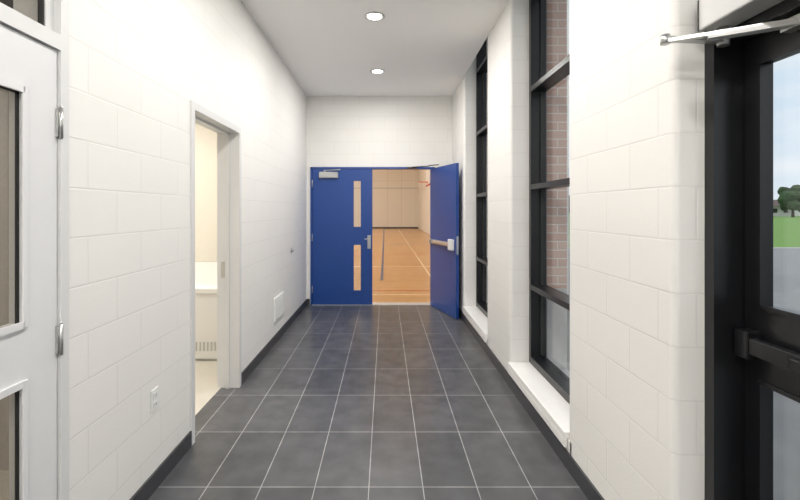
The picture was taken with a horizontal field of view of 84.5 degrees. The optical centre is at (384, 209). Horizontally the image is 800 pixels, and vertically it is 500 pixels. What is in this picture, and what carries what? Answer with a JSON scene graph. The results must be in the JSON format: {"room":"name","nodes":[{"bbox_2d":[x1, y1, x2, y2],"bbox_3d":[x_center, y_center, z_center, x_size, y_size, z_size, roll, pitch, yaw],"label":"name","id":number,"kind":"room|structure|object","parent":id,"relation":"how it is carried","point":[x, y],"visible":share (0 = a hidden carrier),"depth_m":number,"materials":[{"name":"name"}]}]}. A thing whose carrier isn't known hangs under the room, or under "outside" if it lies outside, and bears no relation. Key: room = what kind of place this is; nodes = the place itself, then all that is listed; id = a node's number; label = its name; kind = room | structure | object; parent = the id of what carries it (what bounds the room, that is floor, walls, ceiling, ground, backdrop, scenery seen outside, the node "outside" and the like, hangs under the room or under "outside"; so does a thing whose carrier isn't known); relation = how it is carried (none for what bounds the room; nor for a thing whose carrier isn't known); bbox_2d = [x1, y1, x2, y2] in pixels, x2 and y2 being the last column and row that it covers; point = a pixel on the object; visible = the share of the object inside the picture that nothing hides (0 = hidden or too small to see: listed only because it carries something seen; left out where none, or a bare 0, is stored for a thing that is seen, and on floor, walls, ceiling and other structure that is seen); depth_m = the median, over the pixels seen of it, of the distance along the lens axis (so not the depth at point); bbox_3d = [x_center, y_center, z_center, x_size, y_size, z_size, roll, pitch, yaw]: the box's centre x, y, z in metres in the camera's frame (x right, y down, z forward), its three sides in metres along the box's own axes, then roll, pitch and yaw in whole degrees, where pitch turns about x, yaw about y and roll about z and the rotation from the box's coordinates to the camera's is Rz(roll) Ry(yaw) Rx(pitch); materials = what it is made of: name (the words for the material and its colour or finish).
{"room":"school corridor","nodes":[
{"label":"school corridor","id":0,"kind":"room"},
{"bbox_2d":[0,8,12,469],"bbox_3d":[-2.875,-0.100,1.100,2.850,3.300,3.200,0,0,0],"label":"wall","id":1,"kind":"structure","parent":0,"point":[4,94],"depth_m":2.62,"materials":[{"name":"beige paint"}]},
{"bbox_2d":[0,0,12,7],"bbox_3d":[-2.875,-1.250,1.100,2.850,0.100,3.200,0,0,0],"label":"ceiling","id":2,"kind":"structure","parent":0,"point":[9,3],"depth_m":2.54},
{"bbox_2d":[69,0,306,499],"bbox_3d":[-1.365,-0.400,2.090,0.170,4.100,10.180,0,0,0],"label":"wall","id":3,"kind":"structure","parent":0,"point":[136,67],"depth_m":2.39,"materials":[{"name":"white paint"}]},
{"bbox_2d":[0,24,62,499],"bbox_3d":[-1.273,0.460,1.149,0.104,2.160,1.157,0,0,0],"label":"door","id":4,"kind":"structure","parent":3,"relation":"in","point":[31,342],"depth_m":1.59,"materials":[{"name":"white metal"}]},
{"bbox_2d":[0,0,68,499],"bbox_3d":[-1.361,0.025,1.143,0.187,3.050,1.246,0,0,0],"label":"door frame","id":5,"kind":"structure","parent":3,"relation":"attached to","point":[46,22],"depth_m":1.73,"materials":[{"name":"paint"}]},
{"bbox_2d":[150,386,158,412],"bbox_3d":[-1.275,1.050,2.439,0.010,0.120,0.078,0,0,0],"label":"power outlet","id":6,"kind":"object","parent":3,"relation":"attached to","point":[154,394],"visible":1,"depth_m":2.43,"materials":[{"name":"white plastic"}]},
{"bbox_2d":[190,100,240,444],"bbox_3d":[-1.365,0.412,3.386,0.194,2.275,0.996,0,0,0],"label":"door frame","id":7,"kind":"structure","parent":3,"relation":"attached to","point":[228,134],"depth_m":3.83,"materials":[{"name":"paint"}]},
{"bbox_2d":[129,299,306,499],"bbox_3d":[-1.274,1.500,4.485,0.012,0.100,5.390,0,0,0],"label":"baseboard","id":8,"kind":"structure","parent":3,"relation":"attached to","point":[158,476],"depth_m":2.73,"materials":[{"name":"rubber"}]},
{"bbox_2d":[274,292,283,321],"bbox_3d":[-1.267,1.155,5.280,0.026,0.270,0.440,0,0,0],"label":"air vent","id":9,"kind":"object","parent":3,"relation":"in","point":[279,300],"visible":1,"depth_m":5.21,"materials":[{"name":"white plastic"}]},
{"bbox_2d":[195,123,216,261],"bbox_3d":[-2.875,0.150,3.910,2.850,2.800,2.380,0,0,0],"label":"wall","id":10,"kind":"structure","parent":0,"point":[205,139],"depth_m":5.00,"materials":[{"name":"beige paint"}]},
{"bbox_2d":[0,228,587,499],"bbox_3d":[-7.600,1.623,17.000,20.800,0.153,40.000,0,0,0],"label":"floor","id":11,"kind":"structure","parent":0,"point":[351,402],"depth_m":3.29,"materials":[{"name":"tile"}]},
{"bbox_2d":[195,262,216,360],"bbox_3d":[-2.340,1.069,4.737,1.720,0.957,0.505,0,0,0],"label":"radiator","id":12,"kind":"object","parent":11,"relation":"on","point":[205,272],"visible":0.12,"depth_m":4.50,"materials":[{"name":"white metal"}]},
{"bbox_2d":[372,229,429,294],"bbox_3d":[-5.900,1.549,22.125,16.200,0.002,28.150,0,0,0],"label":"court markings","id":13,"kind":"object","parent":11,"relation":"on","point":[382,264],"visible":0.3,"depth_m":9.94,"materials":[{"name":"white paint"}]},
{"bbox_2d":[241,0,508,95],"bbox_3d":[-0.090,-2.155,2.090,2.380,0.590,10.180,0,0,0],"label":"ceiling","id":14,"kind":"structure","parent":0,"point":[329,47],"depth_m":4.80,"materials":[{"name":"white paint"}]},
{"bbox_2d":[364,12,384,20],"bbox_3d":[-0.100,-1.856,4.220,0.196,0.020,0.196,0,0,0],"label":"recessed light","id":15,"kind":"object","parent":14,"relation":"in","point":[371,16],"visible":1,"depth_m":4.21,"materials":[{"name":"white plastic"}]},
{"bbox_2d":[370,69,384,73],"bbox_3d":[-0.100,-1.856,5.890,0.196,0.020,0.196,0,0,0],"label":"recessed light","id":16,"kind":"object","parent":14,"relation":"in","point":[374,71],"visible":1,"depth_m":5.89,"materials":[{"name":"white plastic"}]},
{"bbox_2d":[354,170,417,226],"bbox_3d":[-7.500,-2.200,37.085,21.000,7.500,0.230,0,0,0],"label":"wall","id":17,"kind":"structure","parent":0,"point":[394,192],"depth_m":37.00,"materials":[{"name":"beige"}]},
{"bbox_2d":[372,227,417,227],"bbox_3d":[-7.600,1.490,36.990,20.800,0.120,0.020,0,0,0],"label":"baseboard","id":18,"kind":"structure","parent":17,"relation":"attached to","point":[372,227],"depth_m":36.98,"materials":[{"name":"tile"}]},
{"bbox_2d":[418,170,429,234],"bbox_3d":[2.900,-2.200,22.180,0.200,7.500,29.640,0,0,0],"label":"wall","id":19,"kind":"structure","parent":0,"point":[423,195],"depth_m":32.00,"materials":[{"name":"beige paint"}]},
{"bbox_2d":[419,170,429,189],"bbox_3d":[2.289,-1.734,23.600,1.026,1.332,1.840,0,0,0],"label":"basketball hoop","id":20,"kind":"object","parent":19,"relation":"attached to","point":[427,171],"visible":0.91,"depth_m":23.50,"materials":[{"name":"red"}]},
{"bbox_2d":[307,0,568,298],"bbox_3d":[-7.500,-2.150,7.270,21.000,7.600,0.180,0,0,0],"label":"wall","id":21,"kind":"structure","parent":0,"point":[343,131],"depth_m":7.18,"materials":[{"name":"white paint"}]},
{"bbox_2d":[312,302,429,304],"bbox_3d":[-0.200,1.547,7.255,1.970,0.006,0.210,0,0,0],"label":"trim","id":22,"kind":"structure","parent":21,"relation":"attached to","point":[373,303],"depth_m":7.26,"materials":[{"name":"grey"}]},
{"bbox_2d":[310,167,434,304],"bbox_3d":[-0.200,0.425,7.232,2.030,2.250,0.135,0,0,0],"label":"door frame","id":23,"kind":"structure","parent":21,"relation":"in","point":[311,168],"depth_m":7.17,"materials":[{"name":"blue metal"}]},
{"bbox_2d":[312,169,371,304],"bbox_3d":[-0.700,0.438,7.157,0.987,2.208,0.187,0,0,0],"label":"door","id":24,"kind":"structure","parent":23,"relation":"attached to","point":[334,236],"depth_m":7.17,"materials":[{"name":"blue metal"}]},
{"bbox_2d":[429,163,458,318],"bbox_3d":[0.869,0.438,6.685,0.115,2.208,0.990,0,0,-16],"label":"door","id":25,"kind":"structure","parent":23,"relation":"attached to","point":[444,180],"depth_m":6.56,"materials":[{"name":"blue metal"}]},
{"bbox_2d":[407,164,438,168],"bbox_3d":[0.602,-0.692,7.007,0.483,0.040,0.313,0,0,0],"label":"door closer","id":26,"kind":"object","parent":21,"relation":"in","point":[415,167],"depth_m":7.08,"materials":[{"name":"silver metal"}]},
{"bbox_2d":[487,0,569,377],"bbox_3d":[1.512,-0.300,2.180,0.175,4.300,10.360,0,0,0],"label":"brick wall","id":27,"kind":"structure","parent":0,"point":[556,10],"depth_m":3.87,"materials":[{"name":"brick"}]},
{"bbox_2d":[452,0,704,499],"bbox_3d":[1.260,-0.450,2.090,0.320,4.000,10.180,0,0,0],"label":"wall","id":28,"kind":"structure","parent":0,"point":[637,104],"depth_m":2.08,"materials":[{"name":"white paint"}]},
{"bbox_2d":[462,306,487,341],"bbox_3d":[1.239,1.383,5.436,0.322,0.095,1.378,0,0,0],"label":"window sill","id":29,"kind":"structure","parent":28,"relation":"attached to","point":[478,320],"depth_m":5.41,"materials":[{"name":"stone"}]},
{"bbox_2d":[476,40,487,317],"bbox_3d":[1.333,-0.552,5.436,0.133,3.775,1.382,0,0,0],"label":"window","id":30,"kind":"structure","parent":28,"relation":"in","point":[481,57],"depth_m":6.08,"materials":[{"name":"black metal"}]},
{"bbox_2d":[459,308,604,499],"bbox_3d":[1.094,1.500,4.445,0.012,0.100,5.470,0,0,0],"label":"baseboard","id":31,"kind":"structure","parent":28,"relation":"attached to","point":[590,491],"depth_m":3.00,"materials":[{"name":"rubber"}]},
{"bbox_2d":[508,362,569,446],"bbox_3d":[1.239,1.383,3.257,0.322,0.095,1.221,0,0,0],"label":"window sill","id":32,"kind":"structure","parent":28,"relation":"attached to","point":[550,405],"depth_m":3.15,"materials":[{"name":"stone"}]},
{"bbox_2d":[529,0,569,403],"bbox_3d":[1.333,-0.552,3.257,0.133,3.775,1.225,0,0,0],"label":"window","id":33,"kind":"structure","parent":28,"relation":"in","point":[540,81],"depth_m":3.82,"materials":[{"name":"black metal"}]},
{"bbox_2d":[705,0,799,499],"bbox_3d":[1.330,-0.450,0.810,0.220,4.000,2.180,0,0,0],"label":"door frame","id":34,"kind":"structure","parent":28,"relation":"in","point":[724,66],"depth_m":1.63,"materials":[{"name":"black metal"}]},
{"bbox_2d":[735,30,799,499],"bbox_3d":[1.317,0.462,1.169,0.114,2.153,0.915,0,0,0],"label":"door","id":35,"kind":"structure","parent":34,"relation":"attached to","point":[769,341],"depth_m":1.56,"materials":[{"name":"black metal"}]},
{"bbox_2d":[660,0,799,47],"bbox_3d":[1.148,-0.678,1.244,0.346,0.205,0.769,0,0,0],"label":"operator","id":36,"kind":"object","parent":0,"point":[719,17],"depth_m":1.49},
{"label":"outside","id":37,"kind":"structure","parent":0,"visible":0},
{"bbox_2d":[569,213,799,246],"bbox_3d":[131.525,1.770,139.250,256.950,0.360,241.500,0,0,0],"label":"grassy ground","id":38,"kind":"structure","parent":37,"point":[786,230],"depth_m":32.54,"materials":[{"name":"green plant"}]},
{"bbox_2d":[773,200,790,216],"bbox_3d":[94.000,-0.450,109.000,8.600,4.200,6.800,0,0,0],"label":"house","id":39,"kind":"structure","parent":38,"relation":"on","point":[777,212],"depth_m":106.01,"materials":[{"name":"concrete"}]},
{"bbox_2d":[777,185,799,216],"bbox_3d":[88.671,-1.943,96.080,6.143,7.187,6.200,0,0,0],"label":"maple tree","id":40,"kind":"object","parent":38,"relation":"on","point":[789,198],"visible":0.98,"depth_m":94.80,"materials":[{"name":"green plant"}]},
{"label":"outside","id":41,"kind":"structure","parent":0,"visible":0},
{"bbox_2d":[567,249,799,499],"bbox_3d":[60.800,1.780,-20.750,118.400,0.340,78.500,0,0,0],"label":"ground","id":42,"kind":"structure","parent":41,"point":[786,262],"depth_m":3.52,"materials":[{"name":"grey concrete"}]},
{"bbox_2d":[569,247,799,248],"bbox_3d":[61.525,1.710,18.475,116.950,0.280,0.150,0,0,0],"label":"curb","id":43,"kind":"structure","parent":42,"relation":"on","point":[569,247],"depth_m":18.41,"materials":[{"name":"concrete"}]}
]}

